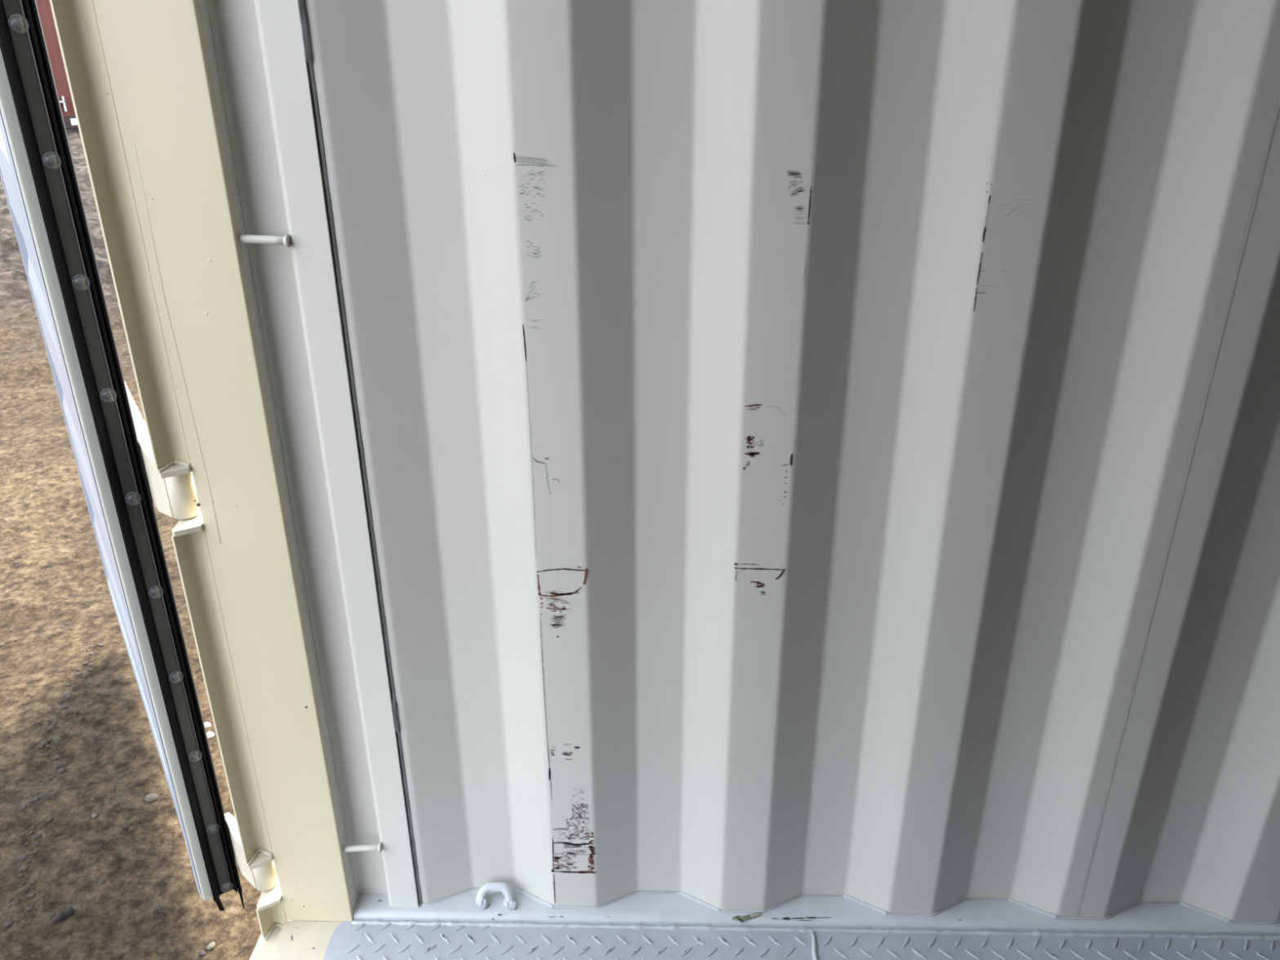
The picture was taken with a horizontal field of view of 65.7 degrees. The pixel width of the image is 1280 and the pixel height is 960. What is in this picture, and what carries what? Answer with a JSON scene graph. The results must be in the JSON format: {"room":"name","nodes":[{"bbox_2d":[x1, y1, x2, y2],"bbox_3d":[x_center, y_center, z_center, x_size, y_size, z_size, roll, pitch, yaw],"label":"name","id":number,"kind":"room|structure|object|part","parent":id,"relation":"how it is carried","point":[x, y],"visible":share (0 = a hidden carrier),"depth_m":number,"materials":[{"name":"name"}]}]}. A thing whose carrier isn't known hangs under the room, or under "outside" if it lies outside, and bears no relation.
{"room":"shipping container interior","nodes":[
{"label":"shipping container interior","id":0,"kind":"room"},
{"bbox_2d":[49,0,422,941],"bbox_3d":[-0.500,-0.357,1.175,0.265,2.430,0.068,-3,25,-6],"label":"post","id":1,"kind":"object","parent":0,"point":[199,124],"visible":0.99,"depth_m":1.28,"materials":[{"name":"beige metal"}]},
{"bbox_2d":[0,0,277,911],"bbox_3d":[-1.012,-0.487,1.653,0.110,2.350,1.280,-17,29,-31],"label":"door","id":2,"kind":"structure","parent":1,"relation":"attached to","point":[121,482],"depth_m":1.39,"materials":[{"name":"paint"}]},
{"bbox_3d":[-1.065,-0.523,1.681,0.012,2.109,1.054,-15,29,-29],"label":"panel","id":3,"kind":"part","parent":2,"relation":"part of","materials":[{"name":"grey paint"}]},
{"bbox_3d":[-0.804,-0.096,1.563,0.037,0.121,0.608,-16,29,-31],"label":"hinge blade","id":4,"kind":"part","parent":2,"relation":"part of","materials":[{"name":"beige paint"}]},
{"bbox_3d":[-0.666,0.625,1.673,0.029,0.091,0.120,-22,33,-39],"label":"hinge blade","id":5,"kind":"part","parent":2,"relation":"part of","materials":[{"name":"beige paint"}]},
{"bbox_3d":[-0.539,-0.361,1.151,0.116,2.403,0.013,1,25,2],"label":"plate","id":6,"kind":"part","parent":1,"relation":"part of","materials":[{"name":"beige paint"}]},
{"bbox_2d":[305,0,1279,924],"bbox_3d":[2.512,-0.353,1.098,5.764,2.394,0.043,1,25,2],"label":"wall","id":7,"kind":"structure","parent":0,"point":[811,447],"depth_m":1.31,"materials":[{"name":"white metal"}]},
{"bbox_2d":[248,920,342,959],"bbox_3d":[-0.584,1.264,0.669,0.200,0.148,2.380,1,25,2],"label":"door sill","id":8,"kind":"structure","parent":7,"relation":"attached to","point":[296,940],"depth_m":1.62,"materials":[{"name":"beige paint"}]},
{"bbox_2d":[353,888,1279,935],"bbox_3d":[2.436,0.778,1.613,5.894,0.101,0.081,1,25,2],"label":"rail","id":9,"kind":"object","parent":7,"relation":"attached to","point":[639,908],"visible":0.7,"depth_m":1.64,"materials":[{"name":"metal"}]},
{"bbox_2d":[475,881,517,911],"bbox_3d":[-0.240,0.696,1.659,0.072,0.036,0.035,1,25,2],"label":"ring","id":10,"kind":"object","parent":9,"relation":"on","point":[509,904],"visible":1,"depth_m":1.66,"materials":[{"name":"paint"}]},
{"bbox_2d":[732,912,761,923],"bbox_3d":[0.177,0.721,1.633,0.050,0.003,0.015,-5,25,-10],"label":"flake","id":11,"kind":"object","parent":9,"relation":"on","point":[741,918],"visible":1,"depth_m":1.63,"materials":[{"name":"beige paint"}]},
{"bbox_2d":[323,919,1279,959],"bbox_3d":[2.406,1.238,0.527,5.915,0.015,2.320,1,25,2],"label":"floor","id":12,"kind":"structure","parent":0,"point":[357,939],"depth_m":1.60,"materials":[{"name":"painted metal"},{"name":"steel tread plate"}]},
{"label":"outside","id":13,"kind":"structure","parent":0,"visible":0},
{"bbox_2d":[0,127,277,959],"bbox_3d":[-1.076,0.467,2.455,120.000,0.236,120.000,1,25,2],"label":"ground","id":14,"kind":"structure","parent":13,"point":[43,478],"depth_m":2.35,"materials":[{"name":"brown soil"}]},
{"bbox_2d":[3,919,12,928],"bbox_3d":[-1.172,0.824,1.841,0.015,0.009,0.018,2,25,5],"label":"pebble","id":15,"kind":"object","parent":14,"relation":"on","point":[9,922],"visible":1,"depth_m":1.84,"materials":[{"name":"grey stone"}]},
{"bbox_2d":[16,945,23,951],"bbox_3d":[-1.122,0.848,1.795,0.015,0.007,0.010,17,30,33],"label":"pebble","id":16,"kind":"object","parent":14,"relation":"on","point":[20,948],"visible":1,"depth_m":1.79,"materials":[{"name":"grey stone"}]},
{"bbox_2d":[18,803,26,810],"bbox_3d":[-1.297,0.690,2.087,0.013,0.009,0.019,1,25,2],"label":"pebble","id":17,"kind":"object","parent":14,"relation":"on","point":[23,806],"visible":1,"depth_m":2.08,"materials":[{"name":"grey stone"}]},
{"bbox_2d":[18,853,27,861],"bbox_3d":[-1.224,0.750,1.969,0.015,0.009,0.018,13,28,27],"label":"pebble","id":18,"kind":"object","parent":14,"relation":"on","point":[23,857],"visible":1,"depth_m":1.97,"materials":[{"name":"grey stone"}]},
{"bbox_2d":[22,865,28,871],"bbox_3d":[-1.205,0.761,1.944,0.015,0.007,0.010,22,33,39],"label":"pebble","id":19,"kind":"object","parent":14,"relation":"on","point":[24,868],"visible":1,"depth_m":1.94,"materials":[{"name":"grey stone"}]},
{"bbox_2d":[21,884,31,893],"bbox_3d":[-1.179,0.784,1.904,0.013,0.010,0.018,7,26,16],"label":"pebble","id":20,"kind":"object","parent":14,"relation":"on","point":[25,888],"visible":1,"depth_m":1.90,"materials":[{"name":"grey stone"}]},
{"bbox_2d":[25,906,33,911],"bbox_3d":[-1.150,0.807,1.869,0.014,0.007,0.010,-8,26,-16],"label":"pebble","id":21,"kind":"object","parent":14,"relation":"on","point":[28,908],"visible":1,"depth_m":1.87,"materials":[{"name":"grey stone"}]},
{"bbox_2d":[27,893,35,897],"bbox_3d":[-1.161,0.793,1.894,0.013,0.007,0.011,1,25,2],"label":"pebble","id":22,"kind":"object","parent":14,"relation":"on","point":[31,895],"visible":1,"depth_m":1.89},
{"bbox_2d":[29,879,35,884],"bbox_3d":[-1.174,0.777,1.919,0.011,0.007,0.013,-8,26,-17],"label":"pebble","id":23,"kind":"object","parent":14,"relation":"on","point":[32,882],"visible":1,"depth_m":1.92,"materials":[{"name":"grey stone"}]},
{"bbox_2d":[29,796,39,803],"bbox_3d":[-1.286,0.680,2.107,0.017,0.009,0.014,-7,26,-15],"label":"pebble","id":24,"kind":"object","parent":14,"relation":"on","point":[33,800],"visible":1,"depth_m":2.10,"materials":[{"name":"grey stone"}]},
{"bbox_2d":[31,842,39,847],"bbox_3d":[-1.220,0.736,2.003,0.014,0.007,0.010,-11,27,-21],"label":"pebble","id":25,"kind":"object","parent":14,"relation":"on","point":[36,844],"visible":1,"depth_m":2.00,"materials":[{"name":"grey stone"}]},
{"bbox_2d":[31,833,41,839],"bbox_3d":[-1.229,0.726,2.021,0.018,0.010,0.013,-19,31,-35],"label":"pebble","id":26,"kind":"object","parent":14,"relation":"on","point":[36,836],"visible":1,"depth_m":2.02,"materials":[{"name":"grey stone"}]},
{"bbox_2d":[36,742,44,749],"bbox_3d":[-1.370,0.608,2.269,0.013,0.010,0.018,2,25,5],"label":"pebble","id":27,"kind":"object","parent":14,"relation":"on","point":[41,745],"visible":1,"depth_m":2.27,"materials":[{"name":"grey stone"}]},
{"bbox_2d":[37,794,46,799],"bbox_3d":[-1.277,0.675,2.118,0.018,0.010,0.013,-22,33,-39],"label":"pebble","id":28,"kind":"object","parent":14,"relation":"on","point":[41,796],"visible":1,"depth_m":2.11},
{"bbox_2d":[40,739,48,745],"bbox_3d":[-1.367,0.603,2.277,0.015,0.009,0.018,-4,25,-7],"label":"pebble","id":29,"kind":"object","parent":14,"relation":"on","point":[44,742],"visible":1,"depth_m":2.27,"materials":[{"name":"grey stone"}]},
{"bbox_2d":[44,776,53,782],"bbox_3d":[-1.301,0.658,2.181,0.013,0.010,0.018,21,32,38],"label":"pebble","id":30,"kind":"object","parent":14,"relation":"on","point":[51,778],"visible":1,"depth_m":2.18,"materials":[{"name":"grey stone"}]},
{"bbox_2d":[46,816,53,822],"bbox_3d":[-1.228,0.706,2.062,0.011,0.007,0.013,-2,25,-4],"label":"pebble","id":31,"kind":"object","parent":14,"relation":"on","point":[49,819],"visible":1,"depth_m":2.06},
{"bbox_2d":[46,724,55,730],"bbox_3d":[-1.375,0.579,2.317,0.018,0.009,0.015,-14,28,-27],"label":"pebble","id":32,"kind":"object","parent":14,"relation":"on","point":[52,726],"visible":1,"depth_m":2.31,"materials":[{"name":"grey stone"}]},
{"bbox_2d":[52,755,61,760],"bbox_3d":[-1.321,0.629,2.247,0.017,0.009,0.014,13,28,26],"label":"pebble","id":33,"kind":"object","parent":14,"relation":"on","point":[56,757],"visible":1,"depth_m":2.24,"materials":[{"name":"grey stone"}]},
{"bbox_2d":[35,0,78,128],"bbox_3d":[-10.372,-6.980,15.574,6.190,2.660,2.450,-13,28,-26],"label":"shipping container","id":34,"kind":"object","parent":14,"relation":"on","point":[44,7],"visible":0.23,"depth_m":15.25,"materials":[{"name":"metal"}]},
{"bbox_3d":[-9.837,-5.434,15.174,6.100,0.180,0.130,-13,28,-26],"label":"rail","id":35,"kind":"part","parent":34,"relation":"part of","materials":[{"name":"metal"}]},
{"bbox_2d":[53,762,61,768],"bbox_3d":[-1.306,0.641,2.226,0.013,0.010,0.018,0,25,1],"label":"pebble","id":36,"kind":"object","parent":14,"relation":"on","point":[58,765],"visible":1,"depth_m":2.22,"materials":[{"name":"grey stone"}]},
{"bbox_2d":[57,768,64,773],"bbox_3d":[-1.290,0.648,2.211,0.018,0.009,0.015,22,32,39],"label":"pebble","id":37,"kind":"object","parent":14,"relation":"on","point":[60,770],"visible":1,"depth_m":2.21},
{"bbox_2d":[50,906,74,923],"bbox_3d":[-1.075,0.809,1.846,0.040,0.021,0.024,-15,28,-28],"label":"stone","id":38,"kind":"object","parent":14,"relation":"on","point":[61,915],"visible":1,"depth_m":1.84,"materials":[{"name":"grey stone"}]},
{"bbox_2d":[59,704,67,709],"bbox_3d":[-1.382,0.546,2.379,0.019,0.009,0.013,-22,33,-39],"label":"pebble","id":39,"kind":"object","parent":14,"relation":"on","point":[63,707],"visible":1,"depth_m":2.38,"materials":[{"name":"grey stone"}]},
{"bbox_2d":[60,761,66,766],"bbox_3d":[-1.299,0.641,2.231,0.017,0.009,0.014,4,25,10],"label":"pebble","id":40,"kind":"object","parent":14,"relation":"on","point":[63,763],"visible":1,"depth_m":2.23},
{"bbox_2d":[63,692,71,696],"bbox_3d":[-1.402,0.526,2.430,0.017,0.009,0.014,9,26,19],"label":"pebble","id":41,"kind":"object","parent":14,"relation":"on","point":[66,693],"visible":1,"depth_m":2.43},
{"bbox_2d":[64,693,71,699],"bbox_3d":[-1.395,0.530,2.420,0.015,0.009,0.018,2,25,6],"label":"pebble","id":42,"kind":"object","parent":14,"relation":"on","point":[68,696],"visible":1,"depth_m":2.42,"materials":[{"name":"grey stone"}]},
{"bbox_2d":[82,672,89,677],"bbox_3d":[-1.397,0.492,2.503,0.018,0.010,0.013,-21,32,-38],"label":"pebble","id":43,"kind":"object","parent":14,"relation":"on","point":[85,675],"visible":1,"depth_m":2.50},
{"bbox_2d":[88,662,94,666],"bbox_3d":[-1.407,0.474,2.544,0.015,0.009,0.018,-7,26,-15],"label":"pebble","id":44,"kind":"object","parent":14,"relation":"on","point":[90,664],"visible":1,"depth_m":2.54,"materials":[{"name":"grey stone"}]},
{"bbox_2d":[91,813,97,817],"bbox_3d":[-1.142,0.702,2.076,0.010,0.007,0.013,-23,33,-40],"label":"stone","id":45,"kind":"object","parent":14,"relation":"on","point":[94,815],"visible":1,"depth_m":2.07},
{"bbox_2d":[97,878,104,884],"bbox_3d":[-1.044,0.778,1.921,0.012,0.007,0.014,-13,28,-26],"label":"pebble","id":46,"kind":"object","parent":14,"relation":"on","point":[100,882],"visible":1,"depth_m":1.92,"materials":[{"name":"grey stone"}]},
{"bbox_2d":[112,800,119,805],"bbox_3d":[-1.114,0.688,2.108,0.016,0.008,0.011,-1,25,-2],"label":"pebble","id":47,"kind":"object","parent":14,"relation":"on","point":[114,803],"visible":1,"depth_m":2.11,"materials":[{"name":"grey stone"}]},
{"bbox_2d":[115,773,123,778],"bbox_3d":[-1.144,0.653,2.182,0.012,0.008,0.017,11,27,23],"label":"pebble","id":48,"kind":"object","parent":14,"relation":"on","point":[120,775],"visible":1,"depth_m":2.18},
{"bbox_2d":[128,825,136,831],"bbox_3d":[-1.051,0.722,2.053,0.012,0.008,0.015,12,27,25],"label":"pebble","id":49,"kind":"object","parent":14,"relation":"on","point":[132,828],"visible":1,"depth_m":2.05,"materials":[{"name":"grey stone"}]},
{"bbox_2d":[145,793,159,802],"bbox_3d":[-1.045,0.680,2.123,0.028,0.014,0.021,-3,25,-6],"label":"stone","id":50,"kind":"object","parent":14,"relation":"on","point":[152,797],"visible":1,"depth_m":2.12,"materials":[{"name":"white stone"}]},
{"bbox_2d":[154,904,161,910],"bbox_3d":[-0.907,0.804,1.867,0.015,0.008,0.011,11,27,24],"label":"pebble","id":51,"kind":"object","parent":14,"relation":"on","point":[157,906],"visible":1,"depth_m":1.86,"materials":[{"name":"grey stone"}]},
{"bbox_2d":[198,950,205,955],"bbox_3d":[-0.787,0.851,1.783,0.015,0.007,0.010,10,27,21],"label":"pebble","id":52,"kind":"object","parent":14,"relation":"on","point":[202,953],"visible":1,"depth_m":1.78,"materials":[{"name":"grey stone"}]},
{"bbox_2d":[204,722,210,728],"bbox_3d":[-1.026,0.581,2.347,0.020,0.016,0.018,-9,26,-19],"label":"pebble","id":53,"kind":"object","parent":14,"relation":"on","point":[206,725],"visible":0.7,"depth_m":2.34,"materials":[{"name":"grey stone"}]},
{"bbox_2d":[206,731,214,738],"bbox_3d":[-1.003,0.595,2.312,0.022,0.017,0.020,-9,26,-19],"label":"pebble","id":54,"kind":"object","parent":14,"relation":"on","point":[210,735],"visible":0.77,"depth_m":2.31,"materials":[{"name":"grey stone"}]},
{"bbox_2d":[206,941,215,951],"bbox_3d":[-0.776,0.844,1.795,0.015,0.009,0.015,-12,27,-23],"label":"stone","id":55,"kind":"object","parent":14,"relation":"on","point":[212,944],"visible":1,"depth_m":1.79,"materials":[{"name":"white stone"}]}
]}

